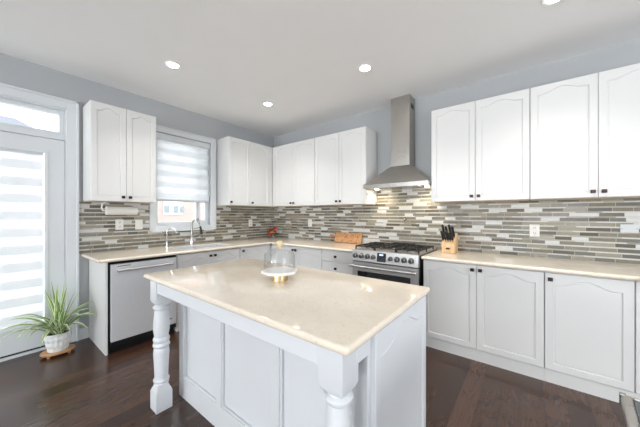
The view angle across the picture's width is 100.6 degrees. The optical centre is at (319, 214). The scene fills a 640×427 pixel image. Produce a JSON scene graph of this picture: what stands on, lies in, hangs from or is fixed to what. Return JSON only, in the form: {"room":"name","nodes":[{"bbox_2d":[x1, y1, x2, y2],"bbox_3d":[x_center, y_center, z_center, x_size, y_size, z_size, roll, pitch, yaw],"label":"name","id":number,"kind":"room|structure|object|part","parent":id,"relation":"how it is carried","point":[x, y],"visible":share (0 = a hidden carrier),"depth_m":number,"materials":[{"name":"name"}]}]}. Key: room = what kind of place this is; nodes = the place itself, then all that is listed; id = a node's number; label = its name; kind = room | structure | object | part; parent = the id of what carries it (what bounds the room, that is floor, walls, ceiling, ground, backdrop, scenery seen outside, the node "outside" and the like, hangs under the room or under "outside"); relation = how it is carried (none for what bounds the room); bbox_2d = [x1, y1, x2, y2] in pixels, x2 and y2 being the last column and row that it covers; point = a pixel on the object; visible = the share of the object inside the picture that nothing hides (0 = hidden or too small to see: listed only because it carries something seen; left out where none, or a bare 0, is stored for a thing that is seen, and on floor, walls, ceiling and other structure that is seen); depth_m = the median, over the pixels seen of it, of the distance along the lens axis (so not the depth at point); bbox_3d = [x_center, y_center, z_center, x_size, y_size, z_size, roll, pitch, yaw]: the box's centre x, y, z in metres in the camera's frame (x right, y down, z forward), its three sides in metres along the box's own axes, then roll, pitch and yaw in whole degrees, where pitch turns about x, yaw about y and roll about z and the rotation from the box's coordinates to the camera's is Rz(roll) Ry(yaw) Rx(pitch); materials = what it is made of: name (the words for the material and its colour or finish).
{"room":"kitchen","nodes":[
{"label":"kitchen","id":0,"kind":"room"},
{"bbox_2d":[0,53,273,328],"bbox_3d":[-4.019,-0.069,1.139,0.160,2.815,10.000,0,0,38],"label":"wall","id":1,"kind":"structure","parent":0,"point":[14,71],"depth_m":2.92,"materials":[{"name":"grey paint"}]},
{"bbox_2d":[0,94,65,361],"bbox_3d":[-2.969,0.117,2.434,0.194,2.445,0.935,0,0,38],"label":"door","id":2,"kind":"structure","parent":1,"relation":"in","point":[52,144],"depth_m":2.66,"materials":[{"name":"white paint"}]},
{"bbox_2d":[0,148,43,330],"bbox_3d":[-2.961,0.226,2.424,0.019,1.695,0.611,0,0,38],"label":"door blind","id":3,"kind":"object","parent":2,"relation":"attached to","point":[21,172],"visible":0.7,"depth_m":2.54,"materials":[{"name":"white fabric"}]},
{"bbox_2d":[0,83,78,342],"bbox_3d":[-2.912,0.071,2.393,0.031,2.535,1.111,0,0,38],"label":"trim","id":4,"kind":"structure","parent":1,"relation":"attached to","point":[72,107],"depth_m":2.78,"materials":[{"name":"white paint"}]},
{"bbox_2d":[79,327,88,339],"bbox_3d":[-2.550,1.279,2.869,0.015,0.120,0.080,0,0,38],"label":"baseboard","id":5,"kind":"structure","parent":1,"relation":"attached to","point":[83,332],"depth_m":2.86,"materials":[{"name":"white paint"}]},
{"bbox_2d":[83,100,155,203],"bbox_3d":[-2.231,-0.649,2.988,0.352,1.014,0.602,0,0,38],"label":"upper cabinet","id":6,"kind":"object","parent":1,"relation":"attached to","point":[119,144],"visible":1,"depth_m":2.84,"materials":[{"name":"white paint"}]},
{"bbox_3d":[-2.216,-0.649,2.787,0.022,1.010,0.301,0,0,38],"label":"door","id":7,"kind":"part","parent":6,"relation":"part of","materials":[{"name":"white paint"}]},
{"bbox_3d":[-2.031,-0.649,3.024,0.022,1.010,0.294,0,0,38],"label":"door","id":8,"kind":"part","parent":6,"relation":"part of","materials":[{"name":"white paint"}]},
{"bbox_3d":[-2.261,-0.091,3.008,0.028,0.114,0.352,0,0,38],"label":"towel holder","id":9,"kind":"object","parent":6,"relation":"attached to","visible":0},
{"bbox_2d":[105,206,137,214],"bbox_3d":[-2.252,-0.047,3.019,0.094,0.094,0.294,0,0,38],"label":"paper towel roll","id":10,"kind":"object","parent":9,"relation":"hanging from","point":[110,210],"visible":0.99,"depth_m":2.98,"materials":[{"name":"white paper"}]},
{"bbox_2d":[79,202,273,253],"bbox_3d":[-1.725,0.139,3.927,0.008,0.558,2.765,0,0,38],"label":"backsplash","id":11,"kind":"structure","parent":1,"relation":"attached to","point":[97,232],"depth_m":3.35,"materials":[{"name":"tile"}]},
{"bbox_2d":[115,219,123,229],"bbox_3d":[-2.351,0.114,3.115,0.009,0.120,0.078,0,0,38],"label":"wall outlet","id":12,"kind":"object","parent":11,"relation":"attached to","point":[119,223],"visible":1,"depth_m":3.11,"materials":[{"name":"white plastic"}]},
{"bbox_2d":[135,220,142,228],"bbox_3d":[-2.228,0.119,3.271,0.010,0.120,0.078,0,0,38],"label":"light switch","id":13,"kind":"object","parent":11,"relation":"attached to","point":[138,223],"visible":1,"depth_m":3.27,"materials":[{"name":"white plastic"}]},
{"bbox_2d":[156,201,207,225],"bbox_3d":[-1.971,-0.464,3.787,0.095,1.235,0.755,0,0,38],"label":"window","id":14,"kind":"structure","parent":1,"relation":"in","point":[204,221],"depth_m":3.93,"materials":[{"name":"white paint"}]},
{"bbox_3d":[-1.812,-0.466,3.993,0.060,1.130,0.135,0,0,38],"label":"sash","id":15,"kind":"part","parent":14,"relation":"part of","materials":[{"name":"white paint"}]},
{"bbox_2d":[149,125,215,231],"bbox_3d":[-1.875,-0.468,3.718,0.029,1.379,0.906,0,0,38],"label":"trim","id":16,"kind":"structure","parent":1,"relation":"attached to","point":[152,206],"depth_m":3.84,"materials":[{"name":"white paint"}]},
{"bbox_2d":[156,132,209,202],"bbox_3d":[-1.913,-0.628,3.741,0.053,0.895,0.747,0,0,38],"label":"roller blind","id":17,"kind":"object","parent":1,"relation":"attached to","point":[182,164],"visible":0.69,"depth_m":3.71,"materials":[{"name":"white fabric"}]},
{"bbox_3d":[-1.673,-0.641,4.020,0.005,0.720,0.006,0,0,38],"label":"bead chain","id":18,"kind":"part","parent":17,"relation":"part of","materials":[{"name":"white plastic"}]},
{"bbox_2d":[217,136,273,206],"bbox_3d":[-1.089,-0.649,4.444,0.352,1.014,1.172,0,0,38],"label":"upper cabinet","id":19,"kind":"object","parent":1,"relation":"attached to","point":[244,168],"visible":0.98,"depth_m":4.10,"materials":[{"name":"white paint"}]},
{"bbox_3d":[-1.227,-0.649,4.049,0.022,1.010,0.377,0,0,38],"label":"door","id":20,"kind":"part","parent":19,"relation":"part of","materials":[{"name":"white paint"}]},
{"bbox_3d":[-0.987,-0.649,4.354,0.022,1.010,0.394,0,0,38],"label":"door","id":21,"kind":"part","parent":19,"relation":"part of","materials":[{"name":"white paint"}]},
{"bbox_2d":[0,331,625,426],"bbox_3d":[-1.005,1.389,-1.225,7.820,0.100,10.320,0,0,38],"label":"floor","id":22,"kind":"structure","parent":0,"point":[84,386],"depth_m":1.98,"materials":[{"name":"brown wood"}]},
{"bbox_2d":[40,344,75,358],"bbox_3d":[-2.527,1.319,2.563,0.190,0.040,0.248,0,0,38],"label":"tray","id":23,"kind":"object","parent":22,"relation":"on","point":[45,353],"visible":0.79,"depth_m":2.51,"materials":[{"name":"brown wood"}]},
{"bbox_2d":[0,281,96,352],"bbox_3d":[-2.490,0.968,2.457,0.579,0.660,0.637,0,0,38],"label":"potted plant","id":24,"kind":"object","parent":23,"relation":"on","point":[57,336],"visible":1,"depth_m":2.50,"materials":[{"name":"green plant"}]},
{"bbox_3d":[-2.527,1.213,2.563,0.180,0.171,0.194,0,0,38],"label":"pot","id":25,"kind":"part","parent":24,"relation":"part of","materials":[{"name":"white ceramic"}]},
{"bbox_2d":[89,260,107,355],"bbox_3d":[-2.274,0.895,2.717,0.618,0.888,0.019,0,0,38],"label":"end panel","id":26,"kind":"object","parent":22,"relation":"on","point":[98,272],"visible":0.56,"depth_m":2.64,"materials":[{"name":"white paint"}]},
{"bbox_2d":[108,255,176,352],"bbox_3d":[-2.039,0.896,2.948,0.682,0.886,0.623,0,0,38],"label":"dishwasher","id":27,"kind":"object","parent":22,"relation":"on","point":[130,306],"visible":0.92,"depth_m":2.67,"materials":[{"name":"white metal"}]},
{"bbox_3d":[-2.078,1.310,2.978,0.525,0.058,0.615,0,0,38],"label":"kick plate","id":28,"kind":"part","parent":27,"relation":"part of","materials":[{"name":"black plastic"}]},
{"bbox_3d":[-1.836,1.254,2.795,0.030,0.046,0.601,0,0,38],"label":"panel","id":29,"kind":"part","parent":27,"relation":"part of","materials":[{"name":"black plastic"}]},
{"bbox_3d":[-1.793,0.539,2.754,0.056,0.024,0.514,0,0,38],"label":"handle","id":30,"kind":"part","parent":27,"relation":"part of","materials":[{"name":"metal"}]},
{"bbox_2d":[174,248,239,331],"bbox_3d":[-1.603,0.900,3.547,0.646,0.877,0.847,0,0,38],"label":"base cabinet","id":31,"kind":"object","parent":22,"relation":"on","point":[210,257],"visible":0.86,"depth_m":3.29,"materials":[{"name":"white paint"}]},
{"bbox_3d":[-1.508,0.847,3.210,0.022,0.769,0.427,0,0,38],"label":"door","id":32,"kind":"part","parent":31,"relation":"part of","materials":[{"name":"white paint"}]},
{"bbox_3d":[-1.248,0.847,3.542,0.022,0.769,0.411,0,0,38],"label":"door","id":33,"kind":"part","parent":31,"relation":"part of","materials":[{"name":"white paint"}]},
{"bbox_2d":[232,244,270,261],"bbox_3d":[-1.169,0.895,4.101,0.646,0.887,0.556,0,0,38],"label":"base cabinet","id":34,"kind":"object","parent":22,"relation":"on","point":[260,252],"visible":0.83,"depth_m":3.94,"materials":[{"name":"white paint"}]},
{"bbox_2d":[81,237,361,262],"bbox_3d":[-0.882,0.434,3.281,2.130,0.031,2.756,0,0,38],"label":"countertop","id":35,"kind":"structure","parent":34,"relation":"on","point":[121,255],"depth_m":3.35,"materials":[{"name":"beige stone"}]},
{"bbox_2d":[165,228,176,246],"bbox_3d":[-1.944,0.294,3.470,0.136,0.250,0.038,0,0,-16],"label":"tap","id":36,"kind":"object","parent":35,"relation":"on","point":[169,228],"visible":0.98,"depth_m":3.45,"materials":[{"name":"metal"}]},
{"bbox_2d":[190,219,202,244],"bbox_3d":[-1.708,0.235,3.667,0.146,0.366,0.219,0,0,-32],"label":"faucet","id":37,"kind":"object","parent":35,"relation":"on","point":[197,220],"visible":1,"depth_m":3.69,"materials":[{"name":"metal"}]},
{"bbox_3d":[-1.711,0.176,3.664,0.209,0.246,0.032,0,0,29],"label":"spout","id":38,"kind":"part","parent":37,"relation":"part of","materials":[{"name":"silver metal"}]},
{"bbox_2d":[171,243,231,254],"bbox_3d":[-1.594,0.533,3.558,0.376,0.220,0.686,0,0,38],"label":"sink","id":39,"kind":"object","parent":35,"relation":"in","point":[215,244],"visible":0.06,"depth_m":3.62,"materials":[{"name":"metal"}]},
{"bbox_3d":[-1.701,0.533,3.422,0.376,0.220,0.340,0,0,38],"label":"bowl","id":40,"kind":"part","parent":39,"relation":"part of","materials":[{"name":"metal"}]},
{"bbox_3d":[-1.489,0.533,3.692,0.376,0.220,0.345,0,0,38],"label":"bowl","id":41,"kind":"part","parent":39,"relation":"part of","materials":[{"name":"metal"}]},
{"bbox_2d":[267,227,276,235],"bbox_3d":[-0.863,0.313,4.795,0.212,0.198,0.196,0,0,38],"label":"flower bouquet","id":42,"kind":"object","parent":35,"relation":"on","point":[275,228],"visible":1,"depth_m":4.75,"materials":[{"name":"red plant"}]},
{"bbox_2d":[330,232,362,243],"bbox_3d":[0.376,0.341,3.986,0.567,0.150,0.071,0,0,38],"label":"cutting board","id":43,"kind":"object","parent":35,"relation":"on","point":[344,237],"visible":1,"depth_m":3.94,"materials":[{"name":"orange wood"}]},
{"bbox_3d":[-0.967,0.847,3.900,0.022,0.769,0.484,0,0,38],"label":"door","id":44,"kind":"part","parent":34,"relation":"part of","materials":[{"name":"white paint"}]},
{"bbox_2d":[150,281,425,426],"bbox_3d":[-0.283,0.895,1.684,1.598,0.888,0.861,0,0,38],"label":"kitchen island","id":45,"kind":"object","parent":22,"relation":"on","point":[235,370],"visible":0.74,"depth_m":1.35,"materials":[{"name":"white paint"}]},
{"bbox_3d":[-1.102,0.895,1.847,0.106,0.888,0.106,0,0,38],"label":"leg","id":46,"kind":"part","parent":45,"relation":"part of","materials":[{"name":"white paint"}]},
{"bbox_3d":[-0.421,0.848,1.504,1.449,0.678,0.017,0,0,38],"label":"panel moulding","id":47,"kind":"part","parent":45,"relation":"part of","materials":[{"name":"white paint"}]},
{"bbox_3d":[-0.427,0.896,1.505,1.565,0.885,0.022,0,0,38],"label":"panel frame","id":48,"kind":"part","parent":45,"relation":"part of","materials":[{"name":"white paint"}]},
{"bbox_2d":[144,258,429,355],"bbox_3d":[-0.307,0.434,1.713,1.706,0.031,0.903,0,0,38],"label":"island countertop","id":49,"kind":"structure","parent":45,"relation":"on","point":[339,313],"depth_m":1.36,"materials":[{"name":"beige stone"}]},
{"bbox_2d":[261,267,296,281],"bbox_3d":[-0.261,0.387,1.714,0.218,0.063,0.218,0,0,-41],"label":"cake stand","id":50,"kind":"object","parent":49,"relation":"on","point":[278,274],"visible":1,"depth_m":1.67,"materials":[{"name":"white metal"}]},
{"bbox_3d":[-0.261,0.366,1.714,0.218,0.021,0.218,0,0,-41],"label":"plate","id":51,"kind":"part","parent":50,"relation":"part of","materials":[{"name":"white stone"}]},
{"bbox_2d":[276,241,282,247],"bbox_3d":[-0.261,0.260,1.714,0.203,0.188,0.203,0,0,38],"label":"knob","id":52,"kind":"object","parent":50,"relation":"on","point":[279,244],"visible":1,"depth_m":1.70,"materials":[{"name":"beige"}]},
{"bbox_3d":[0.065,0.895,0.937,0.106,0.888,0.106,0,0,38],"label":"leg","id":53,"kind":"part","parent":45,"relation":"part of","materials":[{"name":"white paint"}]},
{"bbox_3d":[0.404,0.887,1.283,0.022,0.864,0.638,0,0,38],"label":"panel","id":54,"kind":"part","parent":45,"relation":"part of","materials":[{"name":"white paint"}]},
{"bbox_2d":[271,244,322,269],"bbox_3d":[-0.188,0.895,4.063,0.996,0.887,0.646,0,0,38],"label":"base cabinet","id":55,"kind":"object","parent":22,"relation":"on","point":[290,255],"visible":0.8,"depth_m":3.79,"materials":[{"name":"white paint"}]},
{"bbox_3d":[-0.529,0.847,3.971,0.434,0.769,0.022,0,0,38],"label":"door","id":56,"kind":"part","parent":55,"relation":"part of","materials":[{"name":"white paint"}]},
{"bbox_3d":[-0.164,0.847,3.686,0.486,0.769,0.022,0,0,38],"label":"door","id":57,"kind":"part","parent":55,"relation":"part of","materials":[{"name":"white paint"}]},
{"bbox_2d":[322,249,353,274],"bbox_3d":[0.403,0.895,3.600,0.503,0.887,0.646,0,0,38],"label":"base cabinet","id":58,"kind":"object","parent":22,"relation":"on","point":[332,260],"visible":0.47,"depth_m":3.37,"materials":[{"name":"white paint"}]},
{"bbox_3d":[0.228,0.707,3.378,0.497,0.201,0.022,0,0,38],"label":"drawer","id":59,"kind":"part","parent":58,"relation":"part of","materials":[{"name":"white paint"}]},
{"bbox_3d":[0.228,0.532,3.378,0.497,0.140,0.022,0,0,38],"label":"drawer","id":60,"kind":"part","parent":58,"relation":"part of","materials":[{"name":"white paint"}]},
{"bbox_2d":[349,242,435,285],"bbox_3d":[0.870,0.850,3.149,0.775,0.978,0.742,0,0,38],"label":"gas range","id":61,"kind":"object","parent":22,"relation":"on","point":[399,262],"visible":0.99,"depth_m":2.91,"materials":[{"name":"silver metal"}]},
{"bbox_3d":[0.663,0.589,2.887,0.770,0.026,0.073,0,0,38],"label":"oven handle","id":62,"kind":"part","parent":61,"relation":"part of","materials":[{"name":"metal"}]},
{"bbox_3d":[0.699,0.836,2.931,0.767,0.577,0.043,0,0,38],"label":"oven door","id":63,"kind":"part","parent":61,"relation":"part of","materials":[{"name":"metal"}]},
{"bbox_3d":[0.696,0.473,2.927,0.775,0.132,0.057,0,0,38],"label":"control panel","id":64,"kind":"part","parent":61,"relation":"part of","materials":[{"name":"metal"}]},
{"bbox_2d":[357,246,435,255],"bbox_3d":[0.905,0.418,3.193,0.775,0.018,0.630,0,0,38],"label":"cooktop","id":65,"kind":"object","parent":61,"relation":"in","point":[427,251],"depth_m":2.97,"materials":[{"name":"metal"}]},
{"bbox_2d":[423,260,543,380],"bbox_3d":[1.608,0.895,2.655,0.948,0.887,0.646,0,0,38],"label":"base cabinet","id":66,"kind":"object","parent":22,"relation":"on","point":[491,315],"visible":0.98,"depth_m":2.37,"materials":[{"name":"white paint"}]},
{"bbox_3d":[1.248,0.847,2.578,0.469,0.769,0.022,0,0,38],"label":"door","id":67,"kind":"part","parent":66,"relation":"part of","materials":[{"name":"white paint"}]},
{"bbox_3d":[1.620,0.847,2.287,0.470,0.769,0.022,0,0,38],"label":"door","id":68,"kind":"part","parent":66,"relation":"part of","materials":[{"name":"white paint"}]},
{"bbox_2d":[421,250,639,280],"bbox_3d":[2.148,0.434,2.207,2.353,0.031,0.706,0,0,38],"label":"countertop","id":69,"kind":"structure","parent":66,"relation":"on","point":[555,265],"depth_m":2.29,"materials":[{"name":"beige stone"}]},
{"bbox_2d":[442,233,457,253],"bbox_3d":[1.445,0.311,2.958,0.130,0.213,0.183,0,0,38],"label":"knife block","id":70,"kind":"object","parent":69,"relation":"on","point":[447,247],"visible":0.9,"depth_m":2.90,"materials":[{"name":"brown wood"}]},
{"bbox_2d":[544,272,633,402],"bbox_3d":[2.170,0.895,2.214,0.479,0.887,0.646,0,0,38],"label":"base cabinet","id":71,"kind":"object","parent":22,"relation":"on","point":[589,320],"visible":0.96,"depth_m":1.98,"materials":[{"name":"white paint"}]},
{"bbox_2d":[619,392,639,426],"bbox_3d":[0.847,0.968,0.288,0.624,0.742,1.104,0,0,45],"label":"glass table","id":72,"kind":"object","parent":22,"relation":"on","point":[630,406],"visible":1,"depth_m":0.82,"materials":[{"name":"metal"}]},
{"bbox_2d":[634,281,639,398],"bbox_3d":[2.722,0.895,1.781,0.923,0.887,0.646,0,0,38],"label":"base cabinet","id":73,"kind":"object","parent":22,"relation":"on","point":[636,283],"visible":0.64,"depth_m":1.83,"materials":[{"name":"white paint"}]},
{"bbox_2d":[0,0,639,136],"bbox_3d":[-1.005,-1.526,-1.225,7.820,0.100,10.320,0,0,38],"label":"ceiling","id":74,"kind":"structure","parent":0,"point":[303,58],"depth_m":2.30,"materials":[{"name":"white paint"}]},
{"bbox_2d":[165,61,180,68],"bbox_3d":[-1.448,-1.473,2.616,0.144,0.006,0.144,0,0,38],"label":"recessed light","id":75,"kind":"object","parent":74,"relation":"in","point":[171,64],"visible":1,"depth_m":2.62,"materials":[{"name":"white paint"}]},
{"bbox_2d":[262,102,272,106],"bbox_3d":[-0.693,-1.473,3.537,0.144,0.006,0.144,0,0,38],"label":"recessed light","id":76,"kind":"object","parent":74,"relation":"in","point":[268,104],"visible":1,"depth_m":3.54,"materials":[{"name":"white paint"}]},
{"bbox_2d":[358,64,371,71],"bbox_3d":[0.452,-1.473,2.670,0.144,0.006,0.144,0,0,38],"label":"recessed light","id":77,"kind":"object","parent":74,"relation":"in","point":[365,67],"visible":1,"depth_m":2.67,"materials":[{"name":"white paint"}]},
{"bbox_2d":[541,0,561,5],"bbox_3d":[1.592,-1.473,1.800,0.144,0.006,0.144,0,0,38],"label":"recessed light","id":78,"kind":"object","parent":74,"relation":"in","point":[543,2],"visible":1,"depth_m":1.84,"materials":[{"name":"white paint"}]},
{"bbox_2d":[274,39,639,250],"bbox_3d":[2.130,-0.069,2.773,7.820,2.815,0.160,0,0,38],"label":"wall","id":79,"kind":"structure","parent":0,"point":[626,54],"depth_m":3.12,"materials":[{"name":"grey paint"}]},
{"bbox_2d":[273,138,317,206],"bbox_3d":[-0.356,-0.649,4.384,0.926,1.014,0.352,0,0,38],"label":"upper cabinet","id":80,"kind":"object","parent":79,"relation":"attached to","point":[293,163],"visible":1,"depth_m":4.24,"materials":[{"name":"white paint"}]},
{"bbox_3d":[-0.603,-0.649,4.405,0.432,1.010,0.022,0,0,38],"label":"door","id":81,"kind":"part","parent":80,"relation":"part of","materials":[{"name":"white paint"}]},
{"bbox_3d":[-0.254,-0.649,4.132,0.449,1.010,0.022,0,0,38],"label":"door","id":82,"kind":"part","parent":80,"relation":"part of","materials":[{"name":"white paint"}]},
{"bbox_2d":[315,126,376,205],"bbox_3d":[0.347,-0.649,3.833,0.855,1.014,0.352,0,0,38],"label":"upper cabinet","id":83,"kind":"object","parent":79,"relation":"attached to","point":[345,161],"visible":1,"depth_m":3.67,"materials":[{"name":"white paint"}]},
{"bbox_3d":[0.098,-0.649,3.856,0.431,1.010,0.022,0,0,38],"label":"door","id":84,"kind":"part","parent":83,"relation":"part of","materials":[{"name":"white paint"}]},
{"bbox_3d":[0.435,-0.649,3.592,0.418,1.010,0.022,0,0,38],"label":"door","id":85,"kind":"part","parent":83,"relation":"part of","materials":[{"name":"white paint"}]},
{"bbox_2d":[363,94,430,190],"bbox_3d":[0.986,-0.900,3.286,0.798,1.147,0.424,0,0,38],"label":"range hood","id":86,"kind":"object","parent":79,"relation":"attached to","point":[402,174],"visible":0.98,"depth_m":3.28,"materials":[{"name":"metal"}]},
{"bbox_2d":[274,188,639,264],"bbox_3d":[1.212,0.039,3.385,5.300,0.760,0.008,0,0,38],"label":"backsplash","id":87,"kind":"structure","parent":79,"relation":"attached to","point":[588,229],"depth_m":2.90,"materials":[{"name":"tile"}]},
{"bbox_2d":[308,219,311,226],"bbox_3d":[-0.170,0.137,4.458,0.078,0.120,0.009,0,0,38],"label":"wall outlet","id":88,"kind":"object","parent":87,"relation":"attached to","point":[309,220],"visible":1,"depth_m":4.45,"materials":[{"name":"white plastic"}]},
{"bbox_2d":[530,224,539,236],"bbox_3d":[2.139,0.156,2.648,0.078,0.120,0.009,0,0,38],"label":"wall outlet","id":89,"kind":"object","parent":87,"relation":"attached to","point":[534,228],"visible":1,"depth_m":2.64,"materials":[{"name":"white plastic"}]},
{"bbox_2d":[620,224,638,232],"bbox_3d":[2.633,0.117,2.261,0.105,0.072,0.007,0,0,38],"label":"wall plate","id":90,"kind":"object","parent":87,"relation":"attached to","point":[624,228],"visible":1,"depth_m":2.26,"materials":[{"name":"white plastic"}]},
{"bbox_2d":[431,89,529,202],"bbox_3d":[1.663,-0.649,2.801,0.859,1.014,0.352,0,0,38],"label":"upper cabinet","id":91,"kind":"object","parent":79,"relation":"attached to","point":[480,149],"visible":1,"depth_m":2.65,"materials":[{"name":"white paint"}]},
{"bbox_3d":[1.409,-0.649,2.828,0.423,1.010,0.022,0,0,38],"label":"door","id":92,"kind":"part","parent":91,"relation":"part of","materials":[{"name":"white paint"}]},
{"bbox_3d":[1.747,-0.649,2.563,0.430,1.010,0.022,0,0,38],"label":"door","id":93,"kind":"part","parent":91,"relation":"part of","materials":[{"name":"white paint"}]},
{"bbox_2d":[530,63,639,200],"bbox_3d":[2.346,-0.649,2.265,0.871,1.014,0.352,0,0,38],"label":"upper cabinet","id":94,"kind":"object","parent":79,"relation":"attached to","point":[585,130],"visible":0.99,"depth_m":2.20,"materials":[{"name":"white paint"}]},
{"bbox_3d":[2.090,-0.649,2.294,0.430,1.010,0.022,0,0,38],"label":"door","id":95,"kind":"part","parent":94,"relation":"part of","materials":[{"name":"white paint"}]},
{"bbox_3d":[2.433,-0.649,2.025,0.435,1.010,0.022,0,0,38],"label":"door","id":96,"kind":"part","parent":94,"relation":"part of","materials":[{"name":"white paint"}]},
{"label":"outside","id":97,"kind":"structure","parent":0,"visible":0},
{"bbox_2d":[43,232,43,320],"bbox_3d":[-16.688,2.014,17.427,39.800,0.150,60.000,0,0,38],"label":"ground","id":98,"kind":"structure","parent":97,"point":[43,232],"depth_m":8.71,"materials":[{"name":"white"}]},
{"bbox_2d":[0,115,30,126],"bbox_3d":[-16.256,-0.971,9.145,7.500,5.820,9.300,0,0,38],"label":"house","id":99,"kind":"structure","parent":98,"relation":"on","point":[5,119],"depth_m":10.36,"materials":[{"name":"white"}]},
{"bbox_2d":[158,201,201,221],"bbox_3d":[-6.632,-1.161,12.909,5.600,6.200,8.300,0,0,38],"label":"brick house","id":100,"kind":"structure","parent":98,"relation":"on","point":[168,211],"depth_m":10.31,"materials":[{"name":"beige brick"}]},
{"bbox_3d":[-5.652,-0.541,10.234,0.035,1.040,0.700,0,0,38],"label":"siding panel","id":101,"kind":"part","parent":100,"relation":"part of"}
]}

